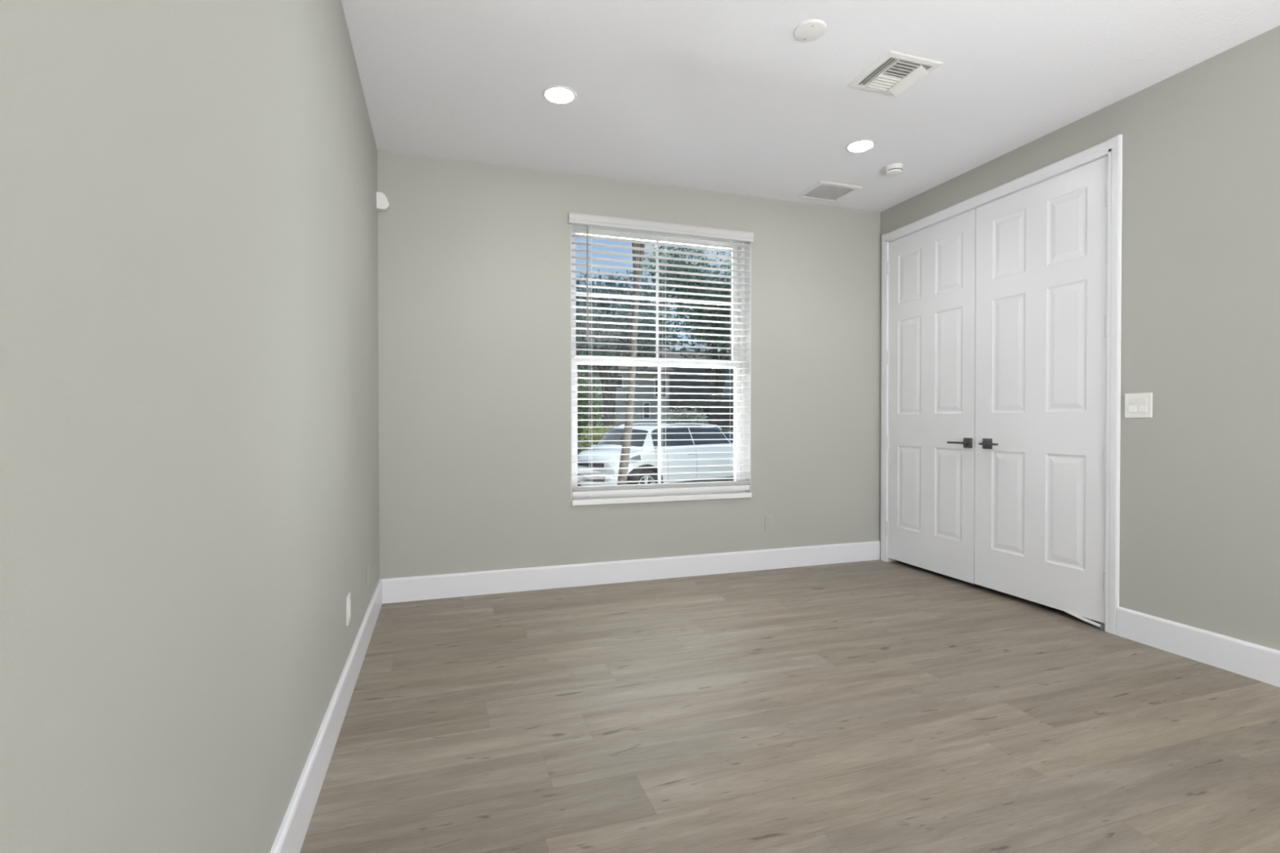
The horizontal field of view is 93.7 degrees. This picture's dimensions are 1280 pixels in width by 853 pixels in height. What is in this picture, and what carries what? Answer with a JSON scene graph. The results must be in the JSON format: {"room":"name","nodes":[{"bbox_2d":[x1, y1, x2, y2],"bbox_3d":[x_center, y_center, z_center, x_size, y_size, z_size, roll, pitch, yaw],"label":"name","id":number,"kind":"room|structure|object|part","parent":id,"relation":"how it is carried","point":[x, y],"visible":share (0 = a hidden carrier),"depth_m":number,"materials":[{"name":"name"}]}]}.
{"room":"empty room","nodes":[
{"label":"empty room","id":0,"kind":"room"},
{"bbox_2d":[0,0,379,852],"bbox_3d":[-0.020,-0.207,-1.362,0.150,2.890,10.850,0,1,-18],"label":"wall","id":1,"kind":"structure","parent":0,"point":[189,372],"depth_m":0.88,"materials":[{"name":"paint"}]},
{"bbox_2d":[270,578,382,852],"bbox_3d":[0.068,1.045,-1.347,0.016,0.147,10.500,0,1,-18],"label":"baseboard","id":2,"kind":"structure","parent":1,"relation":"attached to","point":[291,833],"depth_m":1.86,"materials":[{"name":"white wood"}]},
{"bbox_2d":[346,592,351,626],"bbox_3d":[-1.177,0.738,2.428,0.010,0.116,0.072,0,1,-18],"label":"wall outlet","id":3,"kind":"object","parent":1,"relation":"attached to","point":[348,597],"visible":1,"depth_m":2.40,"materials":[{"name":"white plastic"}]},
{"bbox_2d":[376,191,389,212],"bbox_3d":[-1.538,-1.342,3.594,0.069,0.098,0.058,0,1,-18],"label":"sensor","id":4,"kind":"object","parent":1,"relation":"attached to","point":[382,203],"visible":1,"depth_m":3.57,"materials":[{"name":"white plastic"}]},
{"bbox_2d":[377,150,879,578],"bbox_3d":[0.655,-0.099,4.466,4.770,3.220,0.200,0,1,-18],"label":"wall","id":5,"kind":"structure","parent":0,"point":[474,316],"depth_m":3.94,"materials":[{"name":"paint"}]},
{"bbox_2d":[381,540,880,604],"bbox_3d":[0.167,0.991,4.202,3.670,0.147,0.016,0,1,-18],"label":"baseboard","id":6,"kind":"structure","parent":5,"relation":"attached to","point":[399,589],"depth_m":4.08,"materials":[{"name":"white"}]},
{"bbox_2d":[571,224,745,498],"bbox_3d":[0.134,-0.460,4.337,1.340,1.894,0.115,0,1,-18],"label":"window","id":7,"kind":"structure","parent":5,"relation":"in","point":[579,360],"depth_m":4.35,"materials":[{"name":"white plastic"}]},
{"bbox_3d":[0.126,-0.907,4.354,1.280,0.940,0.032,0,1,-18],"label":"sash","id":8,"kind":"part","parent":7,"relation":"part of","materials":[{"name":"white plastic"}]},
{"bbox_3d":[0.141,-0.018,4.321,1.280,0.950,0.032,0,1,-18],"label":"sash","id":9,"kind":"part","parent":7,"relation":"part of","materials":[{"name":"white plastic"}]},
{"bbox_2d":[568,212,753,497],"bbox_3d":[0.170,-0.471,4.214,1.366,1.898,0.082,0,1,-18],"label":"window blind","id":10,"kind":"object","parent":7,"relation":"attached to","point":[579,219],"visible":0.95,"depth_m":4.20,"materials":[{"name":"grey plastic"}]},
{"bbox_3d":[-0.332,-0.445,4.063,0.015,1.849,0.057,0,1,-15],"label":"ladder cord","id":11,"kind":"part","parent":10,"relation":"part of","materials":[{"name":"white fabric"}]},
{"bbox_3d":[0.170,0.451,4.237,1.328,0.038,0.052,0,1,-18],"label":"rail","id":12,"kind":"part","parent":10,"relation":"part of","materials":[{"name":"white plastic"}]},
{"bbox_3d":[0.175,-0.447,4.229,0.015,1.849,0.057,0,1,-15],"label":"ladder cord","id":13,"kind":"part","parent":10,"relation":"part of","materials":[{"name":"white fabric"}]},
{"bbox_3d":[0.677,-0.449,4.394,0.015,1.849,0.057,0,1,-15],"label":"ladder cord","id":14,"kind":"part","parent":10,"relation":"part of","materials":[{"name":"white fabric"}]},
{"bbox_2d":[570,223,751,500],"bbox_3d":[0.165,-0.460,4.242,1.340,1.894,0.084,0,1,-18],"label":"trim","id":15,"kind":"structure","parent":5,"relation":"attached to","point":[747,365],"depth_m":4.44,"materials":[{"name":"white plastic"}]},
{"bbox_2d":[571,491,751,506],"bbox_3d":[0.169,0.506,4.241,1.338,0.036,0.105,0,1,-18],"label":"trim","id":16,"kind":"structure","parent":5,"relation":"attached to","point":[732,495],"depth_m":4.18,"materials":[{"name":"white wood"}]},
{"bbox_2d":[764,514,773,530],"bbox_3d":[0.963,0.716,4.465,0.072,0.116,0.009,0,1,-18],"label":"wall outlet","id":17,"kind":"object","parent":5,"relation":"attached to","point":[769,519],"visible":1,"depth_m":4.46,"materials":[{"name":"grey plastic"}]},
{"bbox_2d":[299,559,1279,852],"bbox_3d":[2.278,1.170,-0.699,4.920,0.120,10.650,0,1,-18],"label":"floor","id":18,"kind":"structure","parent":0,"point":[873,706],"depth_m":2.14,"materials":[{"name":"brown wood"}]},
{"bbox_2d":[341,0,1279,212],"bbox_3d":[1.801,-1.706,-0.804,3.970,0.165,10.800,0,1,-18],"label":"ceiling","id":19,"kind":"structure","parent":0,"point":[713,95],"depth_m":2.87,"materials":[{"name":"white paint"}]},
{"bbox_2d":[542,85,576,104],"bbox_3d":[-0.404,-1.661,3.012,0.168,0.006,0.168,0,1,-18],"label":"recessed light","id":20,"kind":"object","parent":19,"relation":"in","point":[559,95],"visible":1,"depth_m":3.01,"materials":[{"name":"white plastic"}]},
{"bbox_2d":[794,18,826,41],"bbox_3d":[0.713,-1.654,2.512,0.132,0.015,0.132,0,1,-18],"label":"cover plate","id":21,"kind":"object","parent":19,"relation":"attached to","point":[808,30],"visible":1,"depth_m":2.50,"materials":[{"name":"white plastic"}]},
{"bbox_2d":[796,181,862,201],"bbox_3d":[1.356,-1.685,4.312,0.346,0.012,0.293,0,1,-18],"label":"ceiling vent","id":22,"kind":"object","parent":19,"relation":"in","point":[840,191],"visible":1,"depth_m":4.31,"materials":[{"name":"white plastic"}]},
{"bbox_2d":[845,139,875,152],"bbox_3d":[1.317,-1.674,3.586,0.168,0.006,0.168,0,1,-18],"label":"recessed light","id":23,"kind":"object","parent":19,"relation":"in","point":[861,145],"visible":1,"depth_m":3.58,"materials":[{"name":"white plastic"}]},
{"bbox_2d":[884,163,903,176],"bbox_3d":[1.644,-1.657,3.887,0.116,0.050,0.116,0,1,-18],"label":"smoke detector","id":24,"kind":"object","parent":19,"relation":"attached to","point":[893,169],"visible":1,"depth_m":3.85,"materials":[{"name":"white plastic"}]},
{"bbox_2d":[847,50,943,97],"bbox_3d":[1.201,-1.651,2.842,0.298,0.038,0.296,0,1,-18],"label":"ceiling vent","id":25,"kind":"object","parent":19,"relation":"in","point":[893,73],"visible":1,"depth_m":2.82,"materials":[{"name":"white plastic"}]},
{"bbox_2d":[879,25,1279,650],"bbox_3d":[3.631,-0.221,-0.268,0.130,2.890,10.650,0,1,-18],"label":"wall","id":26,"kind":"structure","parent":0,"point":[1200,476],"depth_m":2.75,"materials":[{"name":"paint"}]},
{"bbox_2d":[886,208,976,583],"bbox_3d":[2.051,-0.198,4.301,0.102,2.452,0.804,0,1,-18],"label":"door","id":27,"kind":"structure","parent":26,"relation":"in","point":[931,269],"depth_m":4.25,"materials":[{"name":"white wood"}]},
{"bbox_3d":[2.105,0.108,4.002,0.016,0.013,0.129,0,1,-18],"label":"lever","id":28,"kind":"part","parent":27,"relation":"part of","materials":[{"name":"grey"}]},
{"bbox_3d":[2.150,0.108,3.963,0.046,0.066,0.066,0,1,-18],"label":"handle","id":29,"kind":"part","parent":27,"relation":"part of","materials":[{"name":"grey metal"}]},
{"bbox_2d":[880,134,1122,635],"bbox_3d":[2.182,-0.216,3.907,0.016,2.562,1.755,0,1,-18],"label":"trim","id":30,"kind":"structure","parent":26,"relation":"attached to","point":[1113,147],"depth_m":3.12,"materials":[{"name":"white wood"}]},
{"bbox_2d":[974,155,1107,630],"bbox_3d":[2.306,-0.174,3.524,0.102,2.486,0.830,0,1,-18],"label":"door","id":31,"kind":"structure","parent":26,"relation":"in","point":[1042,248],"depth_m":3.47,"materials":[{"name":"white wood"}]},
{"bbox_3d":[2.197,0.110,3.821,0.046,0.066,0.066,0,1,-18],"label":"handle","id":32,"kind":"part","parent":31,"relation":"part of","materials":[{"name":"grey metal"}]},
{"bbox_3d":[2.183,0.110,3.763,0.016,0.013,0.129,0,1,-18],"label":"lever","id":33,"kind":"part","parent":31,"relation":"part of","materials":[{"name":"grey metal"}]},
{"bbox_2d":[1124,392,1152,417],"bbox_3d":[2.485,-0.105,2.994,0.011,0.123,0.123,0,1,-18],"label":"light switch","id":34,"kind":"object","parent":26,"relation":"attached to","point":[1136,405],"visible":1,"depth_m":2.99,"materials":[{"name":"white plastic"}]},
{"bbox_2d":[1116,606,1279,687],"bbox_3d":[3.817,1.038,-1.054,0.016,0.147,8.716,0,1,-18],"label":"baseboard","id":35,"kind":"structure","parent":26,"relation":"attached to","point":[1252,660],"depth_m":2.74,"materials":[{"name":"white wood"}]},
{"label":"outside","id":36,"kind":"structure","parent":0,"visible":0},
{"bbox_3d":[0.938,1.432,11.521,7.300,0.020,6.200,0,1,-18],"label":"driveway","id":37,"kind":"object","parent":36,"visible":0},
{"bbox_2d":[617,239,645,484],"bbox_3d":[0.078,-2.569,9.511,2.728,8.079,2.418,0,1,-18],"label":"tree","id":38,"kind":"object","parent":37,"relation":"on","point":[633,348],"visible":0.02,"depth_m":9.31,"materials":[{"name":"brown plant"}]},
{"bbox_2d":[577,422,733,497],"bbox_3d":[0.606,0.670,12.127,4.244,1.492,2.040,-1,1,-42],"label":"car","id":39,"kind":"object","parent":37,"relation":"on","point":[635,429],"visible":0.59,"depth_m":11.08,"materials":[{"name":"white paint"}]},
{"bbox_2d":[577,461,604,467],"bbox_3d":[-0.931,0.676,10.733,0.091,0.070,0.800,-1,1,-42],"label":"grille","id":40,"kind":"object","parent":39,"relation":"attached to","point":[580,464],"depth_m":10.64,"materials":[{"name":"grey"}]},
{"bbox_3d":[0.234,-0.001,12.520,1.972,0.158,0.064,-1,1,-42],"label":"roof rail","id":41,"kind":"part","parent":39,"relation":"part of","materials":[{"name":"white metal"}]},
{"bbox_2d":[654,448,665,453],"bbox_3d":[0.331,0.431,10.674,0.140,0.100,0.260,-1,1,-42],"label":"mirror","id":42,"kind":"object","parent":39,"relation":"attached to","point":[663,450],"depth_m":10.60,"materials":[{"name":"white paint"}]},
{"bbox_3d":[0.967,0.006,11.712,1.972,0.158,0.064,-1,1,-42],"label":"roof rail","id":43,"kind":"part","parent":39,"relation":"part of","materials":[{"name":"silver metal"}]},
{"bbox_3d":[1.181,1.104,11.623,1.894,0.173,0.129,-1,1,-42],"label":"rocker trim","id":44,"kind":"part","parent":39,"relation":"part of","materials":[{"name":"grey"}]},
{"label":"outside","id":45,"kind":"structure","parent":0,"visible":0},
{"bbox_3d":[-10.906,1.247,48.049,130.000,0.300,89.800,0,1,-18],"label":"ground","id":46,"kind":"structure","parent":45,"visible":0},
{"bbox_2d":[575,288,599,310],"bbox_3d":[-3.494,-2.643,28.765,3.002,7.857,2.025,0,1,-18],"label":"tree","id":47,"kind":"object","parent":46,"relation":"on","point":[582,291],"visible":0.11,"depth_m":28.43,"materials":[{"name":"green plant"}]},
{"bbox_2d":[577,365,604,449],"bbox_3d":[-2.126,-0.487,23.019,1.577,3.641,0.845,0,1,-18],"label":"bush","id":48,"kind":"object","parent":46,"relation":"on","point":[580,388],"visible":0.54,"depth_m":22.93,"materials":[{"name":"green plant"}]},
{"bbox_2d":[579,422,620,451],"bbox_3d":[-1.155,0.599,22.194,2.231,1.486,0.774,0,1,-18],"label":"hedge","id":49,"kind":"object","parent":46,"relation":"on","point":[605,430],"visible":0.2,"depth_m":21.95,"materials":[{"name":"green plant"}]},
{"bbox_2d":[575,301,663,428],"bbox_3d":[-1.275,-2.008,25.410,4.568,6.633,3.354,0,1,32],"label":"tree","id":50,"kind":"object","parent":46,"relation":"on","point":[582,317],"visible":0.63,"depth_m":25.17,"materials":[{"name":"green plant"}]},
{"bbox_3d":[-1.345,-3.769,25.685,4.420,3.116,3.712,0,1,-18],"label":"crown","id":51,"kind":"part","parent":50,"relation":"part of","materials":[{"name":"green plant"}]},
{"bbox_2d":[577,349,675,447],"bbox_3d":[-1.411,-1.431,32.091,4.100,5.350,7.400,0,1,-18],"label":"house","id":52,"kind":"structure","parent":46,"relation":"on","point":[621,368],"depth_m":29.41,"materials":[{"name":"grey paint"}]},
{"bbox_3d":[-1.663,-0.644,28.253,0.220,3.850,0.250,0,1,-18],"label":"porch post","id":53,"kind":"part","parent":52,"relation":"part of","materials":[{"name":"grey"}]},
{"bbox_3d":[-0.997,-2.152,29.010,0.270,0.550,0.040,0,1,-18],"label":"pane","id":54,"kind":"part","parent":52,"relation":"part of","materials":[{"name":"grey glass"}]},
{"bbox_3d":[0.325,-0.782,29.457,0.250,0.700,0.040,0,1,-18],"label":"pane","id":55,"kind":"part","parent":52,"relation":"part of","materials":[{"name":"clear glass"}]},
{"bbox_3d":[1.037,-1.935,29.680,0.550,0.900,0.040,0,1,-18],"label":"pane","id":56,"kind":"part","parent":52,"relation":"part of","materials":[{"name":"grey glass"}]},
{"bbox_2d":[575,269,682,350],"bbox_3d":[-1.634,-4.573,40.559,8.240,11.468,8.676,0,1,-18],"label":"tree","id":57,"kind":"object","parent":46,"relation":"on","point":[611,277],"visible":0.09,"depth_m":38.65,"materials":[{"name":"green plant"}]},
{"bbox_2d":[640,242,733,428],"bbox_3d":[3.403,-2.849,23.457,6.982,8.368,5.766,0,1,6],"label":"tree","id":58,"kind":"object","parent":46,"relation":"on","point":[721,371],"visible":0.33,"depth_m":22.05,"materials":[{"name":"green plant"}]},
{"bbox_2d":[666,408,708,426],"bbox_3d":[2.132,0.198,26.940,2.053,2.188,1.020,0,1,-18],"label":"bush","id":59,"kind":"object","parent":46,"relation":"on","point":[690,416],"visible":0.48,"depth_m":26.82,"materials":[{"name":"green plant"}]},
{"bbox_2d":[650,349,733,431],"bbox_3d":[3.649,-1.502,33.700,6.480,5.450,7.500,0,1,-18],"label":"house","id":60,"kind":"structure","parent":46,"relation":"on","point":[683,370],"depth_m":30.54,"materials":[{"name":"grey"}]},
{"bbox_3d":[2.846,0.230,30.527,1.400,2.050,0.060,0,1,-18],"label":"garage door","id":61,"kind":"part","parent":60,"relation":"part of","materials":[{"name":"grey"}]}
]}

